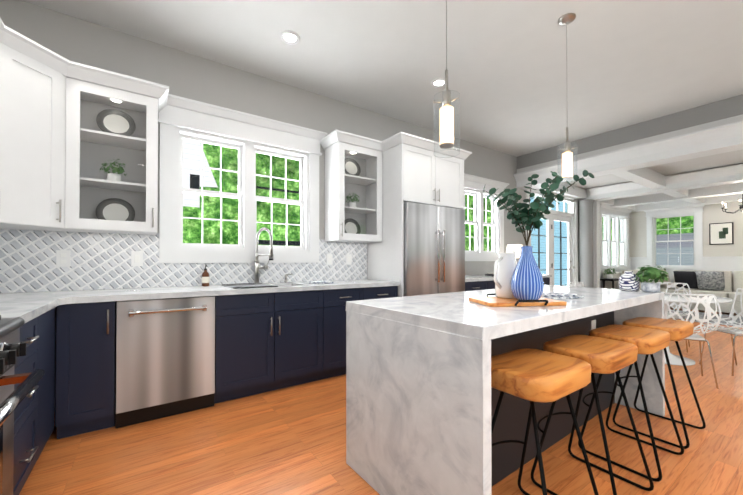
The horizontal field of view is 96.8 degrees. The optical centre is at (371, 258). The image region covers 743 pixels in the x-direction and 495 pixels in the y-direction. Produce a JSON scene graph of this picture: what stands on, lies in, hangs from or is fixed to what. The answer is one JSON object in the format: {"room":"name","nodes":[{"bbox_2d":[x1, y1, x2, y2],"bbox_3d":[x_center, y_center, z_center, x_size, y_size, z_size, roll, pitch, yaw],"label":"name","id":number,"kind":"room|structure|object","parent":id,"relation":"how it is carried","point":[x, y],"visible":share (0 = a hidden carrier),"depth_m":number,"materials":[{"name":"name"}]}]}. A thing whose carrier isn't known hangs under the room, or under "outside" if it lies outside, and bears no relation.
{"room":"kitchen","nodes":[
{"label":"kitchen","id":0,"kind":"room"},
{"bbox_2d":[0,18,7,225],"bbox_3d":[-2.183,-0.786,1.651,0.411,1.148,0.581,0,-1,-35],"label":"upper cabinet","id":1,"kind":"object","parent":0,"relation":"attached to","point":[3,29],"depth_m":1.96,"materials":[{"name":"white paint"}]},
{"bbox_2d":[0,27,83,229],"bbox_3d":[-2.263,-0.783,2.013,0.693,1.148,0.366,0,-1,-35],"label":"upper cabinet","id":2,"kind":"object","parent":0,"relation":"attached to","point":[78,147],"depth_m":2.17,"materials":[{"name":"white paint"}]},
{"bbox_2d":[0,0,629,411],"bbox_3d":[2.149,-0.372,5.779,12.570,3.130,0.160,0,-1,-35],"label":"wall","id":3,"kind":"structure","parent":0,"point":[176,71],"depth_m":3.22,"materials":[{"name":"grey paint"}]},
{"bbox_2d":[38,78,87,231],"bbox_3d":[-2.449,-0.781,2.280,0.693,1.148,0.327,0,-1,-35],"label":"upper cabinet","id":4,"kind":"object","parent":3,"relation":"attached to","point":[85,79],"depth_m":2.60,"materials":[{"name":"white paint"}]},
{"bbox_2d":[56,250,70,266],"bbox_3d":[-2.357,0.003,2.525,0.080,0.125,0.006,0,-1,-35],"label":"electrical outlet plate","id":5,"kind":"object","parent":3,"relation":"attached to","point":[62,258],"depth_m":2.52,"materials":[{"name":"white paint"}]},
{"bbox_2d":[131,251,142,265],"bbox_3d":[-1.979,0.005,2.788,0.080,0.125,0.006,0,-1,-35],"label":"electrical outlet plate","id":6,"kind":"object","parent":3,"relation":"attached to","point":[136,256],"depth_m":2.79,"materials":[{"name":"white paint"}]},
{"bbox_2d":[0,229,366,292],"bbox_3d":[-1.442,0.018,3.172,3.380,0.474,0.007,0,-1,-35],"label":"tile backsplash","id":7,"kind":"structure","parent":3,"relation":"attached to","point":[28,261],"depth_m":2.73,"materials":[{"name":"tile"}]},
{"bbox_2d":[158,94,327,262],"bbox_3d":[-1.247,-0.688,3.353,1.667,1.470,0.224,0,-1,-35],"label":"window","id":8,"kind":"structure","parent":3,"relation":"in","point":[248,136],"depth_m":3.28,"materials":[{"name":"white paint"}]},
{"bbox_2d":[326,254,332,264],"bbox_3d":[-0.486,0.014,3.828,0.080,0.125,0.006,0,-1,-35],"label":"electrical outlet plate","id":9,"kind":"object","parent":3,"relation":"attached to","point":[329,257],"depth_m":3.83,"materials":[{"name":"white paint"}]},
{"bbox_2d":[346,254,351,264],"bbox_3d":[-0.273,0.015,3.977,0.080,0.125,0.006,0,-1,-35],"label":"electrical outlet plate","id":10,"kind":"object","parent":3,"relation":"attached to","point":[348,256],"depth_m":3.98,"materials":[{"name":"white paint"}]},
{"bbox_2d":[368,134,463,213],"bbox_3d":[0.560,-0.983,4.167,0.980,0.713,0.672,0,-1,-35],"label":"upper cabinet","id":11,"kind":"object","parent":3,"relation":"attached to","point":[399,172],"depth_m":3.83,"materials":[{"name":"white paint"}]},
{"bbox_2d":[464,173,508,260],"bbox_3d":[1.818,-0.627,5.487,1.290,1.355,0.224,0,-1,-35],"label":"window","id":12,"kind":"structure","parent":3,"relation":"in","point":[474,185],"depth_m":5.49,"materials":[{"name":"white paint"}]},
{"bbox_2d":[526,188,578,286],"bbox_3d":[3.738,-0.141,6.820,2.210,2.686,0.224,0,-1,-35],"label":"door frame","id":13,"kind":"structure","parent":3,"relation":"attached to","point":[570,216],"depth_m":7.11,"materials":[{"name":"white paint"}]},
{"bbox_2d":[593,200,600,287],"bbox_3d":[4.950,-0.033,7.432,0.200,2.479,0.317,0,-1,-35],"label":"trim","id":14,"kind":"structure","parent":3,"relation":"attached to","point":[596,236],"depth_m":7.31,"materials":[{"name":"white paint"}]},
{"bbox_2d":[600,204,631,267],"bbox_3d":[6.323,-0.535,8.623,2.010,1.566,0.224,0,-1,-35],"label":"window","id":15,"kind":"structure","parent":3,"relation":"in","point":[620,253],"depth_m":8.75,"materials":[{"name":"white paint"}]},
{"bbox_2d":[600,257,631,287],"bbox_3d":[6.066,0.590,8.370,2.730,1.250,0.050,0,-1,-35],"label":"trim","id":16,"kind":"structure","parent":3,"relation":"attached to","point":[630,259],"depth_m":8.60,"materials":[{"name":"white paint"}]},
{"bbox_2d":[514,121,742,189],"bbox_3d":[4.660,-1.428,3.318,0.371,0.240,6.758,0,-1,-35],"label":"ceiling beam","id":17,"kind":"structure","parent":3,"relation":"attached to","point":[714,140],"depth_m":4.42,"materials":[{"name":"white paint"}]},
{"bbox_2d":[517,94,742,168],"bbox_3d":[4.631,-1.803,3.303,0.100,0.310,6.760,0,-1,-35],"label":"fascia","id":18,"kind":"object","parent":3,"relation":"attached to","point":[715,111],"visible":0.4,"depth_m":4.48,"materials":[{"name":"grey paint"}]},
{"bbox_2d":[589,164,742,200],"bbox_3d":[6.679,-1.416,4.724,0.371,0.240,6.758,0,-1,-35],"label":"ceiling beam","id":19,"kind":"structure","parent":3,"relation":"attached to","point":[732,174],"depth_m":6.03,"materials":[{"name":"white paint"}]},
{"bbox_2d":[19,308,742,494],"bbox_3d":[4.127,1.198,2.926,12.570,0.060,7.080,0,-1,-35],"label":"floor","id":20,"kind":"structure","parent":0,"point":[291,440],"depth_m":1.99,"materials":[{"name":"brown wood"}]},
{"bbox_2d":[0,314,31,494],"bbox_3d":[-1.417,0.697,0.772,0.665,0.905,0.914,0,-1,-35],"label":"base cabinet","id":21,"kind":"object","parent":20,"relation":"on","point":[15,333],"depth_m":1.28,"materials":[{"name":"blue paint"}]},
{"bbox_2d":[0,310,44,494],"bbox_3d":[-1.382,0.665,0.796,0.749,0.970,0.913,0,-1,-35],"label":"stove","id":22,"kind":"object","parent":21,"relation":"in","point":[11,348],"depth_m":1.19,"materials":[{"name":"silver metal"}]},
{"bbox_2d":[0,302,55,468],"bbox_3d":[-1.820,0.702,1.351,0.665,0.905,0.505,0,-1,-35],"label":"base cabinet","id":23,"kind":"object","parent":20,"relation":"on","point":[43,337],"depth_m":1.77,"materials":[{"name":"blue paint"}]},
{"bbox_2d":[0,294,71,438],"bbox_3d":[-2.084,0.706,1.739,0.676,0.905,0.435,0,-1,-35],"label":"base cabinet","id":24,"kind":"object","parent":20,"relation":"on","point":[63,333],"depth_m":2.08,"materials":[{"name":"blue paint"}]},
{"bbox_2d":[72,322,99,435],"bbox_3d":[-2.024,0.727,2.387,0.295,0.872,0.600,0,-1,-35],"label":"base cabinet","id":25,"kind":"object","parent":20,"relation":"on","point":[85,335],"depth_m":2.15,"materials":[{"name":"blue paint"}]},
{"bbox_2d":[100,310,227,429],"bbox_3d":[-1.644,0.732,2.645,0.746,0.868,0.612,0,-1,-35],"label":"base cabinet","id":26,"kind":"object","parent":20,"relation":"on","point":[128,356],"depth_m":2.37,"materials":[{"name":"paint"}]},
{"bbox_2d":[115,290,215,428],"bbox_3d":[-1.625,0.732,2.620,0.617,0.868,0.674,0,-1,-35],"label":"dishwasher","id":27,"kind":"object","parent":26,"relation":"in","point":[165,346],"depth_m":2.38,"materials":[{"name":"silver metal"}]},
{"bbox_2d":[0,279,463,325],"bbox_3d":[-1.008,0.270,2.548,3.374,0.040,1.516,0,-1,-35],"label":"countertop","id":28,"kind":"structure","parent":26,"relation":"on","point":[153,302],"depth_m":2.56,"materials":[{"name":"white stone"}]},
{"bbox_2d":[202,265,209,285],"bbox_3d":[-1.507,0.155,3.001,0.065,0.195,0.077,0,-1,-35],"label":"soap bottle","id":29,"kind":"object","parent":28,"relation":"on","point":[205,278],"visible":1,"depth_m":2.98,"materials":[{"name":"brown glass"}]},
{"bbox_2d":[221,282,309,318],"bbox_3d":[-0.987,0.374,3.094,0.682,0.261,0.482,0,-1,-35],"label":"sink basin","id":30,"kind":"object","parent":28,"relation":"in","point":[256,284],"depth_m":3.03,"materials":[{"name":"silver metal"}]},
{"bbox_2d":[253,227,293,284],"bbox_3d":[-0.961,-0.022,3.315,0.386,0.557,0.237,0,-1,-35],"label":"faucet","id":31,"kind":"object","parent":28,"relation":"on","point":[256,270],"depth_m":3.28,"materials":[{"name":"silver metal"}]},
{"bbox_2d":[307,281,333,283],"bbox_3d":[-0.528,0.246,3.397,0.240,0.020,0.160,0,-1,-43],"label":"dish towel","id":32,"kind":"object","parent":28,"relation":"on","point":[316,282],"visible":1,"depth_m":3.34,"materials":[{"name":"white fabric"}]},
{"bbox_2d":[228,302,331,400],"bbox_3d":[-0.984,0.734,3.112,0.990,0.872,0.600,0,-1,-35],"label":"base cabinet","id":33,"kind":"object","parent":20,"relation":"on","point":[277,347],"depth_m":2.87,"materials":[{"name":"blue paint"}]},
{"bbox_2d":[332,298,379,376],"bbox_3d":[-0.279,0.738,3.603,0.971,0.872,0.600,0,-1,-35],"label":"base cabinet","id":34,"kind":"object","parent":20,"relation":"on","point":[338,308],"depth_m":3.22,"materials":[{"name":"blue paint"}]},
{"bbox_2d":[380,202,467,294],"bbox_3d":[0.581,0.286,4.126,0.965,1.784,0.690,0,-1,-35],"label":"refrigerator","id":35,"kind":"object","parent":20,"relation":"on","point":[434,236],"depth_m":3.79,"materials":[{"name":"silver metal"}]},
{"bbox_2d":[468,282,494,290],"bbox_3d":[1.451,0.748,4.807,1.175,0.872,0.600,0,-1,-35],"label":"base cabinet","id":36,"kind":"object","parent":20,"relation":"on","point":[472,286],"depth_m":4.47,"materials":[{"name":"blue paint"}]},
{"bbox_2d":[468,274,551,281],"bbox_3d":[1.897,0.291,5.107,2.245,0.040,0.636,0,-1,-35],"label":"countertop","id":37,"kind":"structure","parent":36,"relation":"on","point":[471,278],"depth_m":4.58,"materials":[{"name":"white stone"}]},
{"bbox_2d":[506,244,522,264],"bbox_3d":[2.405,0.025,5.539,0.300,0.499,0.300,0,-1,-35],"label":"table lamp","id":38,"kind":"object","parent":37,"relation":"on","point":[516,248],"visible":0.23,"depth_m":5.42,"materials":[{"name":"silver metal"}]},
{"bbox_2d":[345,285,664,494],"bbox_3d":[1.015,0.705,2.160,2.223,0.915,0.903,0,-1,-36],"label":"kitchen island","id":39,"kind":"object","parent":20,"relation":"on","point":[422,396],"visible":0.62,"depth_m":1.57,"materials":[{"name":"stone"}]},
{"bbox_2d":[469,293,566,306],"bbox_3d":[0.780,0.225,1.798,0.488,0.036,0.430,0,-1,-35],"label":"board","id":40,"kind":"object","parent":39,"relation":"on","point":[499,302],"visible":0.73,"depth_m":1.68,"materials":[{"name":"brown wood"}]},
{"bbox_2d":[494,251,515,298],"bbox_3d":[0.757,0.090,1.874,0.193,0.268,0.124,0,-1,-35],"label":"pitcher","id":41,"kind":"object","parent":40,"relation":"on","point":[504,265],"visible":0.94,"depth_m":1.84,"materials":[{"name":"white ceramic"}]},
{"bbox_2d":[483,170,593,299],"bbox_3d":[0.841,-0.126,1.724,0.486,0.697,0.406,0,-1,-35],"label":"vase","id":42,"kind":"object","parent":40,"relation":"on","point":[527,282],"visible":0.96,"depth_m":1.70,"materials":[{"name":"blue"}]},
{"bbox_2d":[542,292,583,298],"bbox_3d":[1.144,0.233,2.063,0.280,0.024,0.180,0,-1,-15],"label":"folded towel","id":43,"kind":"object","parent":39,"relation":"on","point":[554,295],"visible":0.65,"depth_m":2.00,"materials":[{"name":"white fabric"}]},
{"bbox_2d":[619,265,668,291],"bbox_3d":[2.041,0.147,2.480,0.218,0.203,0.301,0,-1,-35],"label":"decor","id":44,"kind":"object","parent":39,"relation":"on","point":[630,281],"visible":1,"depth_m":2.46,"materials":[{"name":"white ceramic"}]},
{"bbox_2d":[491,349,598,494],"bbox_3d":[0.666,0.792,1.380,0.430,0.724,0.429,0,-1,-35],"label":"stool","id":45,"kind":"object","parent":20,"relation":"on","point":[532,376],"visible":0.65,"depth_m":1.28,"materials":[{"name":"brown wood"}]},
{"bbox_2d":[543,278,549,284],"bbox_3d":[2.319,0.753,5.412,1.180,0.872,0.600,0,-1,-35],"label":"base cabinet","id":46,"kind":"object","parent":20,"relation":"on","point":[546,280],"depth_m":5.46,"materials":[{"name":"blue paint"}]},
{"bbox_2d":[569,282,583,286],"bbox_3d":[2.964,0.756,4.465,0.457,0.843,0.500,0,-1,-35],"label":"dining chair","id":47,"kind":"object","parent":20,"relation":"on","point":[579,284],"visible":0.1,"depth_m":4.69,"materials":[{"name":"white"}]},
{"bbox_2d":[578,199,593,287],"bbox_3d":[4.744,-0.034,7.290,0.300,2.479,0.300,0,-1,-35],"label":"column","id":48,"kind":"structure","parent":20,"relation":"on","point":[586,274],"depth_m":7.19,"materials":[{"name":"paint"}]},
{"bbox_2d":[531,335,653,494],"bbox_3d":[1.093,0.795,1.677,0.430,0.724,0.429,0,-1,-35],"label":"stool","id":49,"kind":"object","parent":20,"relation":"on","point":[599,355],"visible":0.92,"depth_m":1.62,"materials":[{"name":"brown wood"}]},
{"bbox_2d":[600,278,618,288],"bbox_3d":[5.449,0.838,7.591,0.550,0.740,0.400,0,-1,-35],"label":"console table","id":50,"kind":"object","parent":20,"relation":"on","point":[606,279],"visible":0.21,"depth_m":7.40,"materials":[{"name":"black wood"}]},
{"bbox_2d":[603,267,615,278],"bbox_3d":[5.460,0.334,7.569,0.252,0.266,0.261,0,-1,-35],"label":"potted plant","id":51,"kind":"object","parent":50,"relation":"on","point":[609,272],"visible":1,"depth_m":7.52,"materials":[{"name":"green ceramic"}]},
{"bbox_2d":[578,324,683,481],"bbox_3d":[1.528,0.797,1.980,0.430,0.724,0.429,0,-1,-35],"label":"stool","id":52,"kind":"object","parent":20,"relation":"on","point":[650,341],"visible":0.9,"depth_m":1.92,"materials":[{"name":"brown wood"}]},
{"bbox_2d":[613,317,705,448],"bbox_3d":[1.954,0.800,2.277,0.430,0.724,0.429,0,-1,-35],"label":"stool","id":53,"kind":"object","parent":20,"relation":"on","point":[678,330],"visible":0.75,"depth_m":2.23,"materials":[{"name":"brown wood"}]},
{"bbox_2d":[653,282,691,351],"bbox_3d":[3.970,0.755,4.403,0.491,0.843,0.439,0,-1,-45],"label":"dining chair","id":54,"kind":"object","parent":20,"relation":"on","point":[675,316],"visible":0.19,"depth_m":4.41,"materials":[{"name":"white plastic"}]},
{"bbox_2d":[603,270,742,313],"bbox_3d":[7.237,0.745,7.344,2.000,0.923,2.950,0,-1,-35],"label":"sofa","id":55,"kind":"object","parent":20,"relation":"on","point":[726,284],"visible":0.29,"depth_m":7.44,"materials":[{"name":"fabric"}]},
{"bbox_2d":[673,271,699,289],"bbox_3d":[7.498,0.520,7.863,0.228,0.420,0.452,0,-1,-35],"label":"pillow","id":56,"kind":"object","parent":55,"relation":"on","point":[692,278],"depth_m":7.78,"materials":[{"name":"black fabric"}]},
{"bbox_2d":[695,271,725,291],"bbox_3d":[7.710,0.517,7.524,0.221,0.440,0.464,0,-1,-35],"label":"pillow","id":57,"kind":"object","parent":55,"relation":"on","point":[704,280],"depth_m":7.46,"materials":[{"name":"grey fabric"}]},
{"bbox_2d":[664,292,720,388],"bbox_3d":[2.998,0.745,3.167,0.439,0.843,0.491,0,-1,32],"label":"dining chair","id":58,"kind":"object","parent":20,"relation":"on","point":[696,336],"visible":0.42,"depth_m":2.98,"materials":[{"name":"white"}]},
{"bbox_2d":[664,292,732,365],"bbox_3d":[3.429,0.806,3.869,1.100,0.740,1.100,0,-1,-35],"label":"round dining table","id":59,"kind":"object","parent":20,"relation":"on","point":[674,359],"visible":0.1,"depth_m":3.67,"materials":[{"name":"white"}]},
{"bbox_2d":[668,310,742,325],"bbox_3d":[7.209,1.187,5.981,1.600,0.013,3.150,0,-1,-35],"label":"living room rug","id":60,"kind":"object","parent":20,"relation":"on","point":[701,316],"depth_m":6.60,"materials":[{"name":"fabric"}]},
{"bbox_2d":[697,288,742,375],"bbox_3d":[3.826,0.747,3.437,0.491,0.843,0.439,0,0,5],"label":"dining chair","id":61,"kind":"object","parent":20,"relation":"on","point":[732,330],"visible":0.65,"depth_m":3.57,"materials":[{"name":"white"}]},
{"bbox_2d":[22,0,742,156],"bbox_3d":[1.780,-1.935,1.318,6.850,0.080,7.080,0,-1,-35],"label":"ceiling","id":62,"kind":"structure","parent":0,"point":[519,83],"depth_m":3.02,"materials":[{"name":"paint"}]},
{"bbox_2d":[280,31,299,44],"bbox_3d":[-0.693,-1.876,2.812,0.163,0.012,0.163,0,-1,-41],"label":"recessed light","id":63,"kind":"object","parent":62,"relation":"in","point":[290,37],"depth_m":2.81,"materials":[{"name":"white paint"}]},
{"bbox_2d":[431,78,444,87],"bbox_3d":[0.721,-1.870,3.529,0.163,0.012,0.163,0,-1,-41],"label":"recessed light","id":64,"kind":"object","parent":62,"relation":"in","point":[437,83],"depth_m":3.53,"materials":[{"name":"white paint"}]},
{"bbox_2d":[433,0,459,157],"bbox_3d":[0.393,-1.216,1.718,0.134,1.350,0.140,0,-1,-35],"label":"pendant light","id":65,"kind":"object","parent":62,"relation":"hanging from","point":[447,136],"visible":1,"depth_m":1.70,"materials":[{"name":"glass"}]},
{"bbox_2d":[558,13,577,185],"bbox_3d":[1.536,-1.234,2.588,0.134,1.300,0.140,0,-1,-35],"label":"pendant light","id":66,"kind":"object","parent":62,"relation":"hanging from","point":[567,154],"visible":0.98,"depth_m":2.57,"materials":[{"name":"white glass"}]},
{"bbox_2d":[517,114,742,188],"bbox_3d":[6.937,-1.595,4.907,5.720,0.080,7.080,0,-1,-35],"label":"ceiling","id":67,"kind":"structure","parent":0,"point":[731,158],"depth_m":5.35,"materials":[{"name":"paint"}]},
{"bbox_2d":[533,167,742,211],"bbox_3d":[6.871,-1.434,4.858,5.558,0.238,6.758,0,-1,-35],"label":"coffer","id":68,"kind":"object","parent":67,"relation":"attached to","point":[653,179],"visible":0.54,"depth_m":7.10,"materials":[{"name":"white paint"}]},
{"bbox_2d":[721,193,742,213],"bbox_3d":[7.462,-1.229,6.634,0.642,0.621,0.564,0,-1,-35],"label":"chandelier","id":69,"kind":"object","parent":67,"relation":"hanging from","point":[740,207],"visible":0.96,"depth_m":6.66,"materials":[{"name":"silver metal"}]},
{"bbox_2d":[630,201,742,256],"bbox_3d":[9.264,-0.367,6.420,0.160,3.130,6.920,0,-1,-35],"label":"wall","id":70,"kind":"structure","parent":0,"point":[713,213],"depth_m":7.90,"materials":[{"name":"beige paint"}]},
{"bbox_2d":[644,205,704,267],"bbox_3d":[7.764,-0.537,8.484,0.224,1.566,1.220,0,-1,-35],"label":"window","id":71,"kind":"structure","parent":70,"relation":"in","point":[651,216],"depth_m":8.42,"materials":[{"name":"white paint"}]},
{"bbox_2d":[632,256,742,287],"bbox_3d":[9.128,0.573,6.414,0.060,1.250,6.760,0,-1,-35],"label":"trim","id":72,"kind":"structure","parent":70,"relation":"attached to","point":[726,263],"depth_m":7.88,"materials":[{"name":"white paint"}]},
{"bbox_2d":[709,222,733,244],"bbox_3d":[8.215,-0.576,7.756,0.033,0.510,0.390,0,-1,-35],"label":"framed art","id":73,"kind":"object","parent":70,"relation":"attached to","point":[721,233],"visible":0.96,"depth_m":7.74,"materials":[{"name":"black metal"}]},
{"label":"outside","id":74,"kind":"structure","parent":0,"visible":0},
{"bbox_2d":[183,142,693,264],"bbox_3d":[12.374,-2.785,8.484,38.000,10.000,16.000,0,-1,-35],"label":"foliage","id":75,"kind":"object","parent":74,"point":[191,234],"depth_m":6.37,"materials":[{"name":"green plant"}]},
{"bbox_2d":[183,139,693,285],"bbox_3d":[3.696,-0.405,6.052,14.600,5.200,5.560,0,-1,-35],"label":"houses","id":76,"kind":"structure","parent":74,"point":[195,152],"depth_m":9.62,"materials":[{"name":"white"}]}
]}

